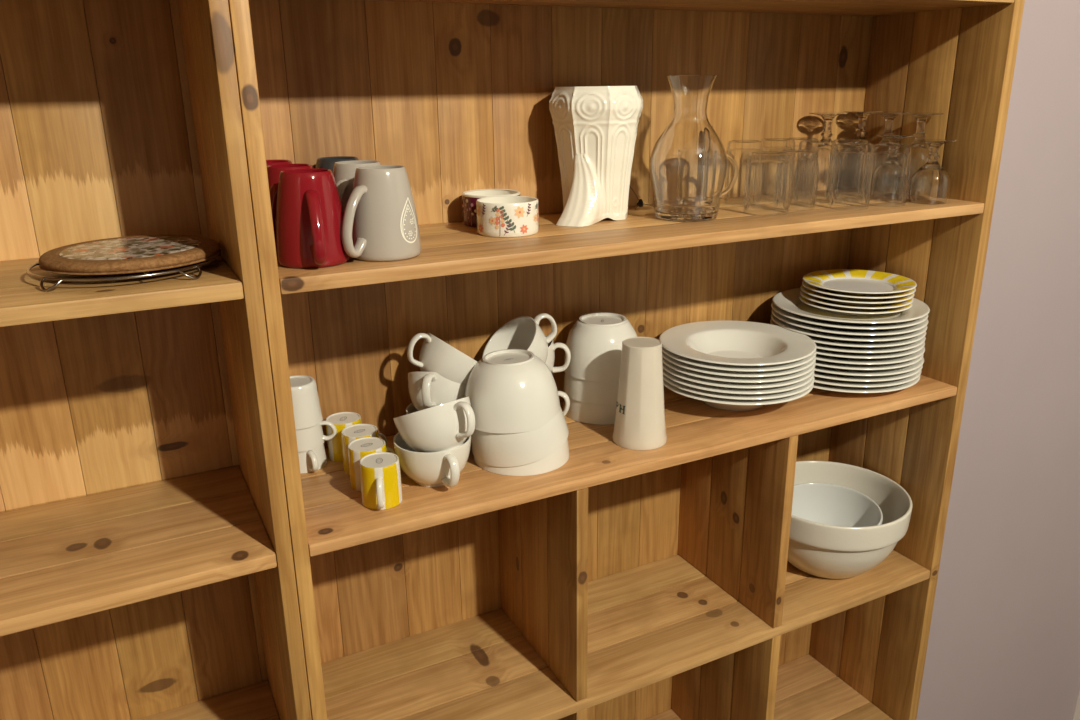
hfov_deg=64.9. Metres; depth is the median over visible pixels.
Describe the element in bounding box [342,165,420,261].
mug
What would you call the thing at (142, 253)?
trivet
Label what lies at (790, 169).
tumbler
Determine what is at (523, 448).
bowl
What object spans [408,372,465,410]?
teacup
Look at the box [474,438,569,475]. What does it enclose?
bowl
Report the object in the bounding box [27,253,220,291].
trivet
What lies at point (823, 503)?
mixing bowl
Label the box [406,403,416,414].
teacup
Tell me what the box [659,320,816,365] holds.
plate
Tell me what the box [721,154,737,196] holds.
glass mug
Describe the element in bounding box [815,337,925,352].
dinner plate
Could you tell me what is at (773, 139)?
tumbler
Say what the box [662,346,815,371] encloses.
plate
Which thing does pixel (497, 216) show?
ramekin
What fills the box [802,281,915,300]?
dessert plate
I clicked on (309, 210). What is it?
mug
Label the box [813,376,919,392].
dinner plate
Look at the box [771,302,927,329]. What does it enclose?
dinner plate
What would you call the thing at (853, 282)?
dessert plate
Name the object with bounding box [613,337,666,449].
beaker
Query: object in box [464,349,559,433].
bowl
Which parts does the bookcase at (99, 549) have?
shelf, shelf, shelf, panel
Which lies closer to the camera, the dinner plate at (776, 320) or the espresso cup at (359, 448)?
the espresso cup at (359, 448)
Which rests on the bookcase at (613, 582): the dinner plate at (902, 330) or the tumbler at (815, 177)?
the tumbler at (815, 177)
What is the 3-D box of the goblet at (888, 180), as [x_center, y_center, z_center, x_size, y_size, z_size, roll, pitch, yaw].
[0.597,-0.328,1.442,0.057,0.106,0.057,-10,20,-26]
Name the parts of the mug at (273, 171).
handle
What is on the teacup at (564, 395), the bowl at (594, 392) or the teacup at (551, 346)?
the teacup at (551, 346)
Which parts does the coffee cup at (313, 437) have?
handle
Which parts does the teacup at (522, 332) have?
handle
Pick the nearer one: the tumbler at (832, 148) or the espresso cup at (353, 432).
the espresso cup at (353, 432)
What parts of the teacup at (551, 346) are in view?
handle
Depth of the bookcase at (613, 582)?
1.37 m
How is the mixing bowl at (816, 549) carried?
on the bookcase at (613, 582)
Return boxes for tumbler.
[724,140,762,204]
[743,152,792,215]
[756,138,795,201]
[774,150,818,210]
[780,138,818,198]
[794,140,835,205]
[826,139,867,202]
[829,142,873,209]
[865,143,910,206]
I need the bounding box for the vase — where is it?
[549,86,642,226]
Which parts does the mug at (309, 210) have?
handle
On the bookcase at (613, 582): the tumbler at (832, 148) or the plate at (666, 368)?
the tumbler at (832, 148)
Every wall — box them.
[916,0,1079,719]
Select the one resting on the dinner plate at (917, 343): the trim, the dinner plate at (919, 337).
the dinner plate at (919, 337)
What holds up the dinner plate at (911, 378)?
on the dinner plate at (911, 383)
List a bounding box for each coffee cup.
[290,375,322,429]
[296,421,336,451]
[298,443,326,473]
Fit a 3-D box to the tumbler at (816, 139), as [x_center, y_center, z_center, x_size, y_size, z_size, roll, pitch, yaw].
[0.452,-0.334,1.477,0.060,0.100,0.059,3,18,12]
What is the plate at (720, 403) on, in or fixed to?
on the bookcase at (613, 582)
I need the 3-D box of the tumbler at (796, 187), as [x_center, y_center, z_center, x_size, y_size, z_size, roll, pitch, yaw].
[0.453,-0.308,1.396,0.061,0.101,0.062,-14,22,-35]
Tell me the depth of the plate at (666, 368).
1.33 m
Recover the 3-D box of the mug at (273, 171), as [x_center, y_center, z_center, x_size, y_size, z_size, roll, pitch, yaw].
[-0.309,-0.184,1.039,0.094,0.104,0.079,-17,24,-40]
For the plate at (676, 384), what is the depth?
1.33 m
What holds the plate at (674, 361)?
on the plate at (667, 363)
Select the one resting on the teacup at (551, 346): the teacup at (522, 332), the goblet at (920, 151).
the teacup at (522, 332)
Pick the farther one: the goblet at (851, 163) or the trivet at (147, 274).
the goblet at (851, 163)
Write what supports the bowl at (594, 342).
on the bowl at (594, 392)
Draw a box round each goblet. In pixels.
[805,112,847,195]
[840,111,882,191]
[865,112,910,194]
[872,134,912,200]
[899,113,943,198]
[909,139,955,203]
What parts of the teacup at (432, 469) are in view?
handle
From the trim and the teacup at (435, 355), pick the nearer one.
the teacup at (435, 355)
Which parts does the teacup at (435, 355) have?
handle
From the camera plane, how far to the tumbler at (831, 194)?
1.34 m
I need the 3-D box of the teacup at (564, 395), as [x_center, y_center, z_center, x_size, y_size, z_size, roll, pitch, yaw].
[-0.024,0.072,1.347,0.105,0.061,0.111,-13,22,-33]
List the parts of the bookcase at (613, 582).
panel, shelf, shelf, shelf, shelf, shelf, panel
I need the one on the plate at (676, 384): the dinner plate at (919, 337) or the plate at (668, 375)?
the plate at (668, 375)
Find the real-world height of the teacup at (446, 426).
0.089 m
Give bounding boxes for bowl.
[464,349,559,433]
[471,407,568,466]
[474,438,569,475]
[563,373,618,403]
[563,398,615,424]
[564,312,636,381]
[787,461,911,578]
[791,483,882,526]
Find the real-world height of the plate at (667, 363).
0.041 m
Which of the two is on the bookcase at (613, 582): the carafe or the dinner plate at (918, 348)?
the carafe
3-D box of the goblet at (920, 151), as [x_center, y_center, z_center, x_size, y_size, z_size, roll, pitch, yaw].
[0.647,-0.351,1.455,0.066,0.140,0.066,-10,20,-26]
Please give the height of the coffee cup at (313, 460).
0.060 m
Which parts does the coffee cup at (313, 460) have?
handle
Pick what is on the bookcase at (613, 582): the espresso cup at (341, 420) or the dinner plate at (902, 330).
the espresso cup at (341, 420)
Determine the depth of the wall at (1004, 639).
1.63 m
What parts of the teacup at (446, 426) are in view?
handle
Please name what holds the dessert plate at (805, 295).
on the dessert plate at (809, 302)
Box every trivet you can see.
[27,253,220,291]
[39,235,220,274]
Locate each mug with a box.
[266,160,291,165]
[267,164,312,254]
[276,168,350,267]
[316,156,358,171]
[332,160,380,211]
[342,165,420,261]
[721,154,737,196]
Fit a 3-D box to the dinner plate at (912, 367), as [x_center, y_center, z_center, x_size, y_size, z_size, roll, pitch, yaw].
[0.553,-0.008,1.542,0.264,0.018,0.264,11,21,32]
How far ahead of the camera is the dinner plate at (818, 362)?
1.43 m
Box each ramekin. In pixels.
[462,189,519,226]
[476,196,538,236]
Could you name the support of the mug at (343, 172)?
on the bookcase at (613, 582)
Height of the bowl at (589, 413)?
0.085 m
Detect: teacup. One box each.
[393,396,474,452]
[393,432,470,486]
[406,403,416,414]
[407,332,476,384]
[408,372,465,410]
[482,313,556,362]
[545,335,570,372]
[558,391,569,416]
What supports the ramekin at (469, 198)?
on the bookcase at (613, 582)
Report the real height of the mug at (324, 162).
0.104 m
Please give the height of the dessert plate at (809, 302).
0.016 m
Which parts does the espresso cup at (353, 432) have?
handle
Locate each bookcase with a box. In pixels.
[0,0,311,719]
[228,0,1024,719]
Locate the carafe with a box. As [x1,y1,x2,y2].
[649,75,726,221]
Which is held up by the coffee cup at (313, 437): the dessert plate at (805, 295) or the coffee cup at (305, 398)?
the coffee cup at (305, 398)
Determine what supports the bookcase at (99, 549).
on the floor
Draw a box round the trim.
[1073,691,1079,719]
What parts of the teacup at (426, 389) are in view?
handle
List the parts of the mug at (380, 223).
handle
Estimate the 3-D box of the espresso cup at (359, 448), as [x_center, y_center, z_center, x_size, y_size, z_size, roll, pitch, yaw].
[-0.228,0.141,1.150,0.062,0.058,0.053,0,18,3]
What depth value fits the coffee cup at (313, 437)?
1.19 m
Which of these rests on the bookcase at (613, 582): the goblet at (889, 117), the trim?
the goblet at (889, 117)
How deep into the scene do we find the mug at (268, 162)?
1.10 m
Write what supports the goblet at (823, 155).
on the bookcase at (613, 582)
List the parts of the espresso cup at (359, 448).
handle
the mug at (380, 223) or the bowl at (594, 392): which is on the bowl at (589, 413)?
the bowl at (594, 392)
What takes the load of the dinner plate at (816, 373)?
on the dinner plate at (911, 378)
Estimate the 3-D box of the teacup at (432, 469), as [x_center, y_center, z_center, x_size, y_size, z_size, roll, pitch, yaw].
[-0.146,0.135,1.159,0.105,0.061,0.111,3,18,11]
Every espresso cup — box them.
[326,412,361,461]
[341,424,387,474]
[348,437,395,491]
[359,452,402,509]
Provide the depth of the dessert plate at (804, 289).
1.47 m
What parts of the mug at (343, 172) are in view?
handle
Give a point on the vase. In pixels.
(595, 127)
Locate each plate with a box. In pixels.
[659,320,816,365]
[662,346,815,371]
[662,352,815,376]
[662,357,815,382]
[663,363,814,387]
[663,369,813,393]
[663,375,814,399]
[663,379,813,410]
[770,319,925,346]
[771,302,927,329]
[771,314,926,341]
[772,288,929,323]
[772,309,927,335]
[799,294,912,315]
[800,285,914,305]
[800,290,913,310]
[802,269,916,295]
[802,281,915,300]
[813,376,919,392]
[814,365,922,381]
[814,370,921,386]
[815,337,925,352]
[815,357,923,375]
[816,342,924,358]
[816,347,924,364]
[816,353,923,369]
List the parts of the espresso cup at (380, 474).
handle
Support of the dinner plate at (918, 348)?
on the dinner plate at (899, 359)
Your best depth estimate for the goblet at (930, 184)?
1.38 m
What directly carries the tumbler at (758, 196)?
on the bookcase at (613, 582)
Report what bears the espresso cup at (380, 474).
on the bookcase at (613, 582)
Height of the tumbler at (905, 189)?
0.095 m
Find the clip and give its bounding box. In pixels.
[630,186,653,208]
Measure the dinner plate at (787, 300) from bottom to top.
0.018 m
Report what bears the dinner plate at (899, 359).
on the dinner plate at (818, 362)
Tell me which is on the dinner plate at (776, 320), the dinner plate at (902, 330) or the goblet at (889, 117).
the dinner plate at (902, 330)
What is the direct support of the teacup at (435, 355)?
on the teacup at (426, 389)

